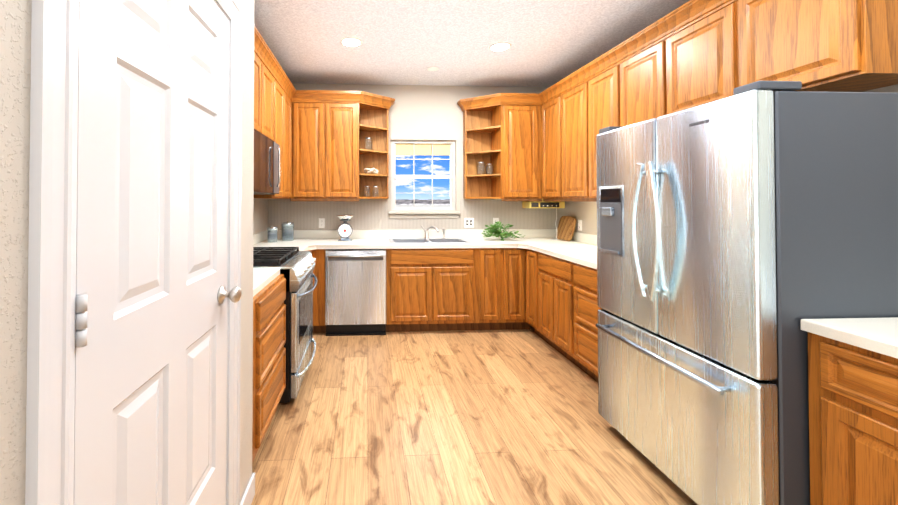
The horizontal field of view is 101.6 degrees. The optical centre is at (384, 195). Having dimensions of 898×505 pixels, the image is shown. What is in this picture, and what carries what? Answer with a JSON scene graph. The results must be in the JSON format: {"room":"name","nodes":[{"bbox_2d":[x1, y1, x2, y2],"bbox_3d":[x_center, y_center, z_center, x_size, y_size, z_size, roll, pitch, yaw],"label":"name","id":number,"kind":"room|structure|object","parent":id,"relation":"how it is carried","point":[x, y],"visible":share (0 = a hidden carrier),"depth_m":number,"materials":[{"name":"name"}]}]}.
{"room":"kitchen","nodes":[
{"label":"kitchen","id":0,"kind":"room"},
{"bbox_2d":[0,0,253,504],"bbox_3d":[-0.820,-0.017,-0.374,0.630,2.720,4.070,0,-1,-3],"label":"wall","id":1,"kind":"structure","parent":0,"point":[15,52],"depth_m":0.55,"materials":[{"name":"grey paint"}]},
{"bbox_2d":[25,0,241,504],"bbox_3d":[-0.624,0.299,1.003,0.138,2.124,0.898,0,-1,-3],"label":"door frame","id":2,"kind":"structure","parent":1,"relation":"attached to","point":[50,403],"depth_m":0.60,"materials":[{"name":"white wood"}]},
{"bbox_2d":[74,0,241,504],"bbox_3d":[-0.555,0.340,1.000,0.105,2.018,0.720,0,-1,-3],"label":"pantry door","id":3,"kind":"structure","parent":1,"relation":"in","point":[153,294],"depth_m":0.89,"materials":[{"name":"white wood"}]},
{"bbox_2d":[240,473,254,504],"bbox_3d":[-0.814,1.293,-0.390,0.643,0.100,4.072,0,-1,-3],"label":"baseboard","id":4,"kind":"structure","parent":1,"relation":"attached to","point":[248,496],"depth_m":1.59,"materials":[{"name":"white wood"}]},
{"bbox_2d":[292,83,548,229],"bbox_3d":[0.356,0.044,4.343,3.680,2.720,0.120,0,-1,-3],"label":"wall","id":5,"kind":"structure","parent":0,"point":[425,112],"depth_m":4.30,"materials":[{"name":"beige paint"}]},
{"bbox_2d":[290,102,297,200],"bbox_3d":[-1.167,-0.505,4.039,0.362,1.070,0.346,0,-1,-3],"label":"upper cabinet","id":6,"kind":"object","parent":5,"relation":"attached to","point":[292,198],"depth_m":3.89,"materials":[{"name":"brown wood"}]},
{"bbox_2d":[294,102,329,200],"bbox_3d":[-0.819,-0.504,4.056,0.335,1.070,0.346,0,-1,-3],"label":"upper cabinet","id":7,"kind":"object","parent":5,"relation":"attached to","point":[325,152],"depth_m":3.89,"materials":[{"name":"brown wood"}]},
{"bbox_2d":[326,103,359,200],"bbox_3d":[-0.467,-0.504,4.073,0.370,1.070,0.346,0,-1,-3],"label":"upper cabinet","id":8,"kind":"object","parent":5,"relation":"attached to","point":[342,119],"depth_m":3.90,"materials":[{"name":"brown wood"}]},
{"bbox_2d":[359,103,388,198],"bbox_3d":[-0.114,-0.504,4.101,0.333,1.070,0.327,0,-1,-3],"label":"open shelf","id":9,"kind":"object","parent":5,"relation":"attached to","point":[374,123],"visible":0.83,"depth_m":4.25,"materials":[{"name":"brown wood"}]},
{"bbox_2d":[364,186,369,196],"bbox_3d":[-0.200,-0.051,4.127,0.072,0.125,0.072,0,-1,-3],"label":"jar","id":10,"kind":"object","parent":9,"relation":"on","point":[366,191],"visible":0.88,"depth_m":4.10,"materials":[{"name":"clear glass"}]},
{"bbox_2d":[365,137,371,149],"bbox_3d":[-0.184,-0.590,4.135,0.080,0.155,0.080,0,-1,-3],"label":"jar","id":11,"kind":"object","parent":9,"relation":"on","point":[368,143],"visible":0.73,"depth_m":4.11,"materials":[{"name":"clear glass"}]},
{"bbox_2d":[364,168,377,173],"bbox_3d":[-0.148,-0.283,4.116,0.165,0.074,0.101,0,-1,-3],"label":"knot","id":12,"kind":"object","parent":9,"relation":"on","point":[370,171],"visible":0.98,"depth_m":4.10,"materials":[{"name":"ceramic"}]},
{"bbox_2d":[372,186,378,196],"bbox_3d":[-0.101,-0.051,4.152,0.072,0.125,0.072,0,-1,-3],"label":"jar","id":13,"kind":"object","parent":9,"relation":"on","point":[375,191],"visible":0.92,"depth_m":4.12,"materials":[{"name":"clear glass"}]},
{"bbox_2d":[391,140,455,209],"bbox_3d":[0.465,-0.241,4.355,0.778,0.848,0.075,0,-1,-3],"label":"window","id":14,"kind":"structure","parent":5,"relation":"in","point":[451,176],"depth_m":4.33,"materials":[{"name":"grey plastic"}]},
{"bbox_2d":[396,143,449,155],"bbox_3d":[0.465,-0.559,4.359,0.664,0.142,0.016,0,-1,-3],"label":"window blind","id":15,"kind":"object","parent":14,"relation":"attached to","point":[425,149],"visible":0.96,"depth_m":4.36,"materials":[{"name":"beige fabric"}]},
{"bbox_2d":[388,210,459,218],"bbox_3d":[0.469,0.220,4.284,0.850,0.097,0.074,0,-1,-3],"label":"window sill","id":16,"kind":"structure","parent":5,"relation":"attached to","point":[443,214],"depth_m":4.27,"materials":[{"name":"beige paint"}]},
{"bbox_2d":[463,105,500,198],"bbox_3d":[1.117,-0.503,4.161,0.333,1.070,0.327,0,-1,-3],"label":"open shelf","id":17,"kind":"object","parent":5,"relation":"attached to","point":[478,128],"visible":0.92,"depth_m":4.31,"materials":[{"name":"brown wood"}]},
{"bbox_2d":[477,162,484,174],"bbox_3d":[1.123,-0.320,4.205,0.084,0.150,0.084,0,-1,-3],"label":"jar","id":18,"kind":"object","parent":17,"relation":"on","point":[480,167],"visible":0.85,"depth_m":4.17,"materials":[{"name":"clear glass"}]},
{"bbox_2d":[486,163,492,173],"bbox_3d":[1.219,-0.310,4.200,0.072,0.130,0.072,0,-1,-3],"label":"jar","id":19,"kind":"object","parent":17,"relation":"on","point":[489,168],"visible":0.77,"depth_m":4.17,"materials":[{"name":"clear glass"}]},
{"bbox_2d":[491,105,541,200],"bbox_3d":[1.491,-0.503,4.169,0.410,1.070,0.346,0,-1,-3],"label":"upper cabinet","id":20,"kind":"object","parent":5,"relation":"attached to","point":[518,138],"depth_m":4.00,"materials":[{"name":"brown wood"}]},
{"bbox_2d":[534,106,542,200],"bbox_3d":[1.889,-0.503,4.189,0.387,1.070,0.346,0,-1,-3],"label":"upper cabinet","id":21,"kind":"object","parent":5,"relation":"attached to","point":[539,107],"depth_m":4.03,"materials":[{"name":"brown wood"}]},
{"bbox_2d":[254,0,736,111],"bbox_3d":[0.596,-1.080,2.799,3.105,0.112,3.010,0,-1,-3],"label":"crown molding","id":22,"kind":"structure","parent":21,"relation":"attached to","point":[683,17],"depth_m":3.10,"materials":[{"name":"brown wood"}]},
{"bbox_2d":[254,0,689,86],"bbox_3d":[0.520,-1.409,0.991,3.680,0.100,6.870,0,-1,-3],"label":"ceiling","id":23,"kind":"structure","parent":0,"point":[410,42],"depth_m":3.02,"materials":[{"name":"white paint"}]},
{"bbox_2d":[340,37,362,46],"bbox_3d":[-0.285,-1.327,3.128,0.194,0.009,0.194,0,-1,-3],"label":"recessed light","id":24,"kind":"object","parent":23,"relation":"in","point":[351,42],"visible":1,"depth_m":3.12,"materials":[{"name":"white plastic"}]},
{"bbox_2d":[427,66,438,70],"bbox_3d":[0.505,-1.318,3.758,0.124,0.009,0.124,0,-1,-3],"label":"recessed light","id":25,"kind":"object","parent":23,"relation":"in","point":[433,68],"visible":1,"depth_m":3.74,"materials":[{"name":"white plastic"}]},
{"bbox_2d":[489,42,511,51],"bbox_3d":[1.032,-1.325,3.223,0.194,0.009,0.194,0,-1,-3],"label":"recessed light","id":26,"kind":"object","parent":23,"relation":"in","point":[499,46],"visible":1,"depth_m":3.21,"materials":[{"name":"white plastic"}]},
{"bbox_2d":[251,325,697,504],"bbox_3d":[0.520,1.410,0.954,3.680,0.100,6.870,0,-1,-3],"label":"floor","id":27,"kind":"structure","parent":0,"point":[490,417],"depth_m":2.09,"materials":[{"name":"brown wood"}]},
{"bbox_2d":[252,274,285,461],"bbox_3d":[-0.932,0.942,2.006,0.620,0.864,0.714,0,-1,-3],"label":"base cabinet","id":28,"kind":"object","parent":27,"relation":"on","point":[269,349],"depth_m":1.93,"materials":[{"name":"brown wood"}]},
{"bbox_2d":[253,247,316,402],"bbox_3d":[-0.895,0.898,2.749,0.738,0.932,0.760,0,-1,-3],"label":"range","id":29,"kind":"object","parent":27,"relation":"on","point":[297,267],"visible":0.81,"depth_m":2.51,"materials":[{"name":"silver metal"}]},
{"bbox_2d":[312,249,325,332],"bbox_3d":[-0.974,0.967,3.896,0.736,0.864,0.600,0,-1,-3],"label":"base cabinet","id":30,"kind":"object","parent":27,"relation":"on","point":[319,326],"depth_m":3.61,"materials":[{"name":"brown wood"}]},
{"bbox_2d":[253,229,578,252],"bbox_3d":[0.385,0.461,3.734,3.436,0.140,1.085,0,-1,-3],"label":"countertop","id":31,"kind":"structure","parent":30,"relation":"on","point":[306,240],"depth_m":4.02,"materials":[{"name":"white stone"}]},
{"bbox_2d":[267,226,277,242],"bbox_3d":[-1.196,0.407,3.872,0.111,0.172,0.106,0,-1,-3],"label":"canister","id":32,"kind":"object","parent":31,"relation":"on","point":[272,231],"visible":1,"depth_m":3.83,"materials":[{"name":"metal"}]},
{"bbox_2d":[282,221,293,240],"bbox_3d":[-1.074,0.389,4.039,0.135,0.212,0.130,0,-1,-3],"label":"canister","id":33,"kind":"object","parent":31,"relation":"on","point":[287,230],"visible":1,"depth_m":3.99,"materials":[{"name":"metal"}]},
{"bbox_2d":[336,215,353,240],"bbox_3d":[-0.434,0.355,4.015,0.208,0.280,0.208,0,-1,-3],"label":"kitchen scale","id":34,"kind":"object","parent":31,"relation":"on","point":[345,229],"visible":1,"depth_m":3.97,"materials":[{"name":"metal"}]},
{"bbox_2d":[253,199,596,234],"bbox_3d":[0.410,0.203,3.221,3.436,0.362,2.118,0,-1,-3],"label":"backsplash panel","id":35,"kind":"object","parent":31,"relation":"on","point":[370,214],"visible":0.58,"depth_m":4.25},
{"bbox_2d":[319,218,324,227],"bbox_3d":[-0.730,0.318,4.214,0.070,0.114,0.009,0,-1,-3],"label":"electrical outlet","id":36,"kind":"object","parent":35,"relation":"attached to","point":[321,222],"visible":1,"depth_m":4.21,"materials":[{"name":"white plastic"}]},
{"bbox_2d":[464,218,473,227],"bbox_3d":[1.008,0.319,4.298,0.115,0.114,0.012,0,-1,-3],"label":"electrical outlet","id":37,"kind":"object","parent":35,"relation":"attached to","point":[468,222],"visible":1,"depth_m":4.30,"materials":[{"name":"white plastic"}]},
{"bbox_2d":[493,218,498,224],"bbox_3d":[1.333,0.319,4.315,0.070,0.114,0.009,0,-1,-3],"label":"electrical outlet","id":38,"kind":"object","parent":35,"relation":"attached to","point":[495,220],"visible":0.52,"depth_m":4.31,"materials":[{"name":"white plastic"}]},
{"bbox_2d":[578,220,581,230],"bbox_3d":[2.088,0.313,3.864,0.009,0.114,0.070,0,-1,-3],"label":"outlet","id":39,"kind":"object","parent":35,"relation":"attached to","point":[579,225],"visible":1,"depth_m":3.85,"materials":[{"name":"white plastic"}]},
{"bbox_2d":[421,226,438,238],"bbox_3d":[0.520,0.416,4.138,0.188,0.149,0.183,0,-1,-3],"label":"faucet","id":40,"kind":"object","parent":31,"relation":"on","point":[427,232],"visible":1,"depth_m":4.17,"materials":[{"name":"grey metal"}]},
{"bbox_2d":[388,238,472,243],"bbox_3d":[0.483,0.586,3.977,0.862,0.195,0.512,0,-1,-3],"label":"sink","id":41,"kind":"object","parent":31,"relation":"in","point":[423,240],"visible":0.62,"depth_m":4.15,"materials":[{"name":"silver metal"}]},
{"bbox_2d":[481,221,523,240],"bbox_3d":[1.313,0.390,4.046,0.454,0.210,0.340,0,-1,-3],"label":"greenery","id":42,"kind":"object","parent":31,"relation":"on","point":[495,231],"visible":1,"depth_m":4.03,"materials":[{"name":"green plant"}]},
{"bbox_2d":[522,199,564,240],"bbox_3d":[1.812,0.264,4.091,0.405,0.462,0.260,0,-1,-3],"label":"radio","id":43,"kind":"object","parent":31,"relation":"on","point":[543,204],"visible":0.94,"depth_m":4.03,"materials":[{"name":"yellow metal"}]},
{"bbox_2d":[556,216,575,240],"bbox_3d":[2.023,0.360,4.030,0.087,0.267,0.300,0,-1,-3],"label":"cutting board","id":44,"kind":"object","parent":31,"relation":"on","point":[566,227],"visible":0.96,"depth_m":4.00,"materials":[{"name":"brown wood"}]},
{"bbox_2d":[325,249,385,335],"bbox_3d":[-0.298,0.967,3.883,0.607,0.862,0.631,0,-1,-3],"label":"dishwasher","id":45,"kind":"object","parent":27,"relation":"on","point":[355,292],"visible":0.98,"depth_m":3.60,"materials":[{"name":"silver metal"}]},
{"bbox_2d":[388,256,471,331],"bbox_3d":[0.482,1.055,3.991,0.850,0.690,0.550,0,-1,-3],"label":"base cabinet","id":46,"kind":"object","parent":27,"relation":"on","point":[450,289],"depth_m":3.65,"materials":[{"name":"brown wood"}]},
{"bbox_2d":[460,248,503,329],"bbox_3d":[1.048,0.968,3.985,0.280,0.864,0.620,0,-1,-3],"label":"base cabinet","id":47,"kind":"object","parent":27,"relation":"on","point":[487,263],"depth_m":3.68,"materials":[{"name":"brown wood"}]},
{"bbox_2d":[504,248,527,329],"bbox_3d":[1.303,0.968,3.997,0.230,0.864,0.620,0,-1,-3],"label":"base cabinet","id":48,"kind":"object","parent":27,"relation":"on","point":[514,258],"depth_m":3.69,"materials":[{"name":"brown wood"}]},
{"bbox_2d":[526,249,533,327],"bbox_3d":[1.773,0.963,3.590,0.660,0.864,0.274,0,-1,-3],"label":"base cabinet","id":49,"kind":"object","parent":27,"relation":"on","point":[529,253],"depth_m":3.60,"materials":[{"name":"brown wood"}]},
{"bbox_2d":[533,233,596,268],"bbox_3d":[1.789,0.451,2.966,0.706,0.140,1.487,0,-1,-3],"label":"countertop","id":50,"kind":"structure","parent":49,"relation":"on","point":[580,248],"depth_m":3.35,"materials":[{"name":"white stone"}]},
{"bbox_2d":[534,251,569,359],"bbox_3d":[1.795,0.957,3.158,0.660,0.864,0.591,0,-1,-3],"label":"base cabinet","id":51,"kind":"object","parent":27,"relation":"on","point":[562,308],"depth_m":3.16,"materials":[{"name":"brown wood"}]},
{"bbox_2d":[570,262,601,381],"bbox_3d":[1.825,0.949,2.540,0.660,0.864,0.647,0,-1,-3],"label":"base cabinet","id":52,"kind":"object","parent":27,"relation":"on","point":[584,308],"depth_m":2.70,"materials":[{"name":"brown wood"}]},
{"bbox_2d":[596,81,897,504],"bbox_3d":[1.617,0.481,1.751,0.772,1.780,0.906,0,-1,-3],"label":"fridge","id":53,"kind":"object","parent":27,"relation":"on","point":[743,231],"visible":1,"depth_m":1.35,"materials":[{"name":"metal"}]},
{"bbox_2d":[808,332,897,504],"bbox_3d":[1.882,0.912,0.678,0.742,0.889,1.233,0,-1,-3],"label":"base cabinet","id":54,"kind":"object","parent":27,"relation":"on","point":[853,420],"visible":0.97,"depth_m":1.16,"materials":[{"name":"brown wood"}]},
{"bbox_2d":[801,317,897,358],"bbox_3d":[1.880,0.397,0.685,0.748,0.140,1.234,0,-1,-3],"label":"countertop","id":55,"kind":"structure","parent":54,"relation":"on","point":[879,335],"depth_m":1.18,"materials":[{"name":"white stone"}]},
{"bbox_2d":[592,84,897,234],"bbox_3d":[2.301,0.001,1.000,0.120,2.720,6.750,0,-1,-3],"label":"wall","id":56,"kind":"structure","parent":0,"point":[893,88],"depth_m":1.59,"materials":[{"name":"beige paint"}]},
{"bbox_2d":[542,98,557,199],"bbox_3d":[1.929,-0.507,3.836,0.342,1.070,0.398,0,-1,-3],"label":"upper cabinet","id":57,"kind":"object","parent":56,"relation":"attached to","point":[549,110],"depth_m":3.83,"materials":[{"name":"brown wood"}]},
{"bbox_2d":[558,83,585,199],"bbox_3d":[1.949,-0.513,3.417,0.342,1.070,0.440,0,-1,-3],"label":"upper cabinet","id":58,"kind":"object","parent":56,"relation":"attached to","point":[572,104],"depth_m":3.42,"materials":[{"name":"brown wood"}]},
{"bbox_2d":[586,67,613,199],"bbox_3d":[1.970,-0.518,2.998,0.342,1.070,0.400,0,-1,-3],"label":"upper cabinet","id":59,"kind":"object","parent":56,"relation":"attached to","point":[600,89],"depth_m":3.08,"materials":[{"name":"brown wood"}]},
{"bbox_2d":[614,41,665,126],"bbox_3d":[1.990,-0.524,2.584,0.342,1.070,0.429,0,-1,-3],"label":"upper cabinet","id":60,"kind":"object","parent":56,"relation":"attached to","point":[639,94],"depth_m":2.58,"materials":[{"name":"brown wood"}]},
{"bbox_2d":[662,5,729,114],"bbox_3d":[2.011,-0.769,2.145,0.342,0.590,0.454,0,-1,-3],"label":"upper cabinet","id":61,"kind":"object","parent":56,"relation":"attached to","point":[696,59],"depth_m":2.12,"materials":[{"name":"brown wood"}]},
{"bbox_2d":[730,0,897,95],"bbox_3d":[2.034,-0.775,1.676,0.342,0.590,0.486,0,-1,-3],"label":"upper cabinet","id":62,"kind":"object","parent":56,"relation":"attached to","point":[833,45],"depth_m":1.58,"materials":[{"name":"brown wood"}]},
{"bbox_3d":[-1.357,0.026,2.918,0.120,2.720,2.560,0,-1,-3],"label":"wall","id":63,"kind":"structure","parent":0,"visible":0},
{"bbox_2d":[254,54,265,135],"bbox_3d":[-1.103,-0.761,2.570,0.347,0.595,0.380,0,-1,-3],"label":"upper cabinet","id":64,"kind":"object","parent":63,"relation":"attached to","point":[259,70],"depth_m":2.71,"materials":[{"name":"brown wood"}]},
{"bbox_2d":[254,129,279,194],"bbox_3d":[-1.064,-0.236,2.756,0.440,0.440,0.754,0,-1,-3],"label":"microwave","id":65,"kind":"object","parent":64,"relation":"attached to","point":[266,165],"visible":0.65,"depth_m":2.74,"materials":[{"name":"silver metal"}]},
{"bbox_2d":[254,86,285,197],"bbox_3d":[-1.140,-0.514,3.324,0.347,1.070,0.374,0,-1,-3],"label":"upper cabinet","id":66,"kind":"object","parent":63,"relation":"attached to","point":[281,96],"depth_m":3.45,"materials":[{"name":"brown wood"}]},
{"bbox_2d":[266,70,277,143],"bbox_3d":[-1.122,-0.756,2.950,0.347,0.595,0.380,0,-1,-3],"label":"upper cabinet","id":67,"kind":"object","parent":63,"relation":"attached to","point":[272,112],"depth_m":3.08,"materials":[{"name":"brown wood"}]},
{"bbox_2d":[286,96,291,197],"bbox_3d":[-1.158,-0.509,3.697,0.347,1.070,0.372,0,-1,-3],"label":"upper cabinet","id":68,"kind":"object","parent":63,"relation":"attached to","point":[288,103],"depth_m":3.72,"materials":[{"name":"brown wood"}]}
]}

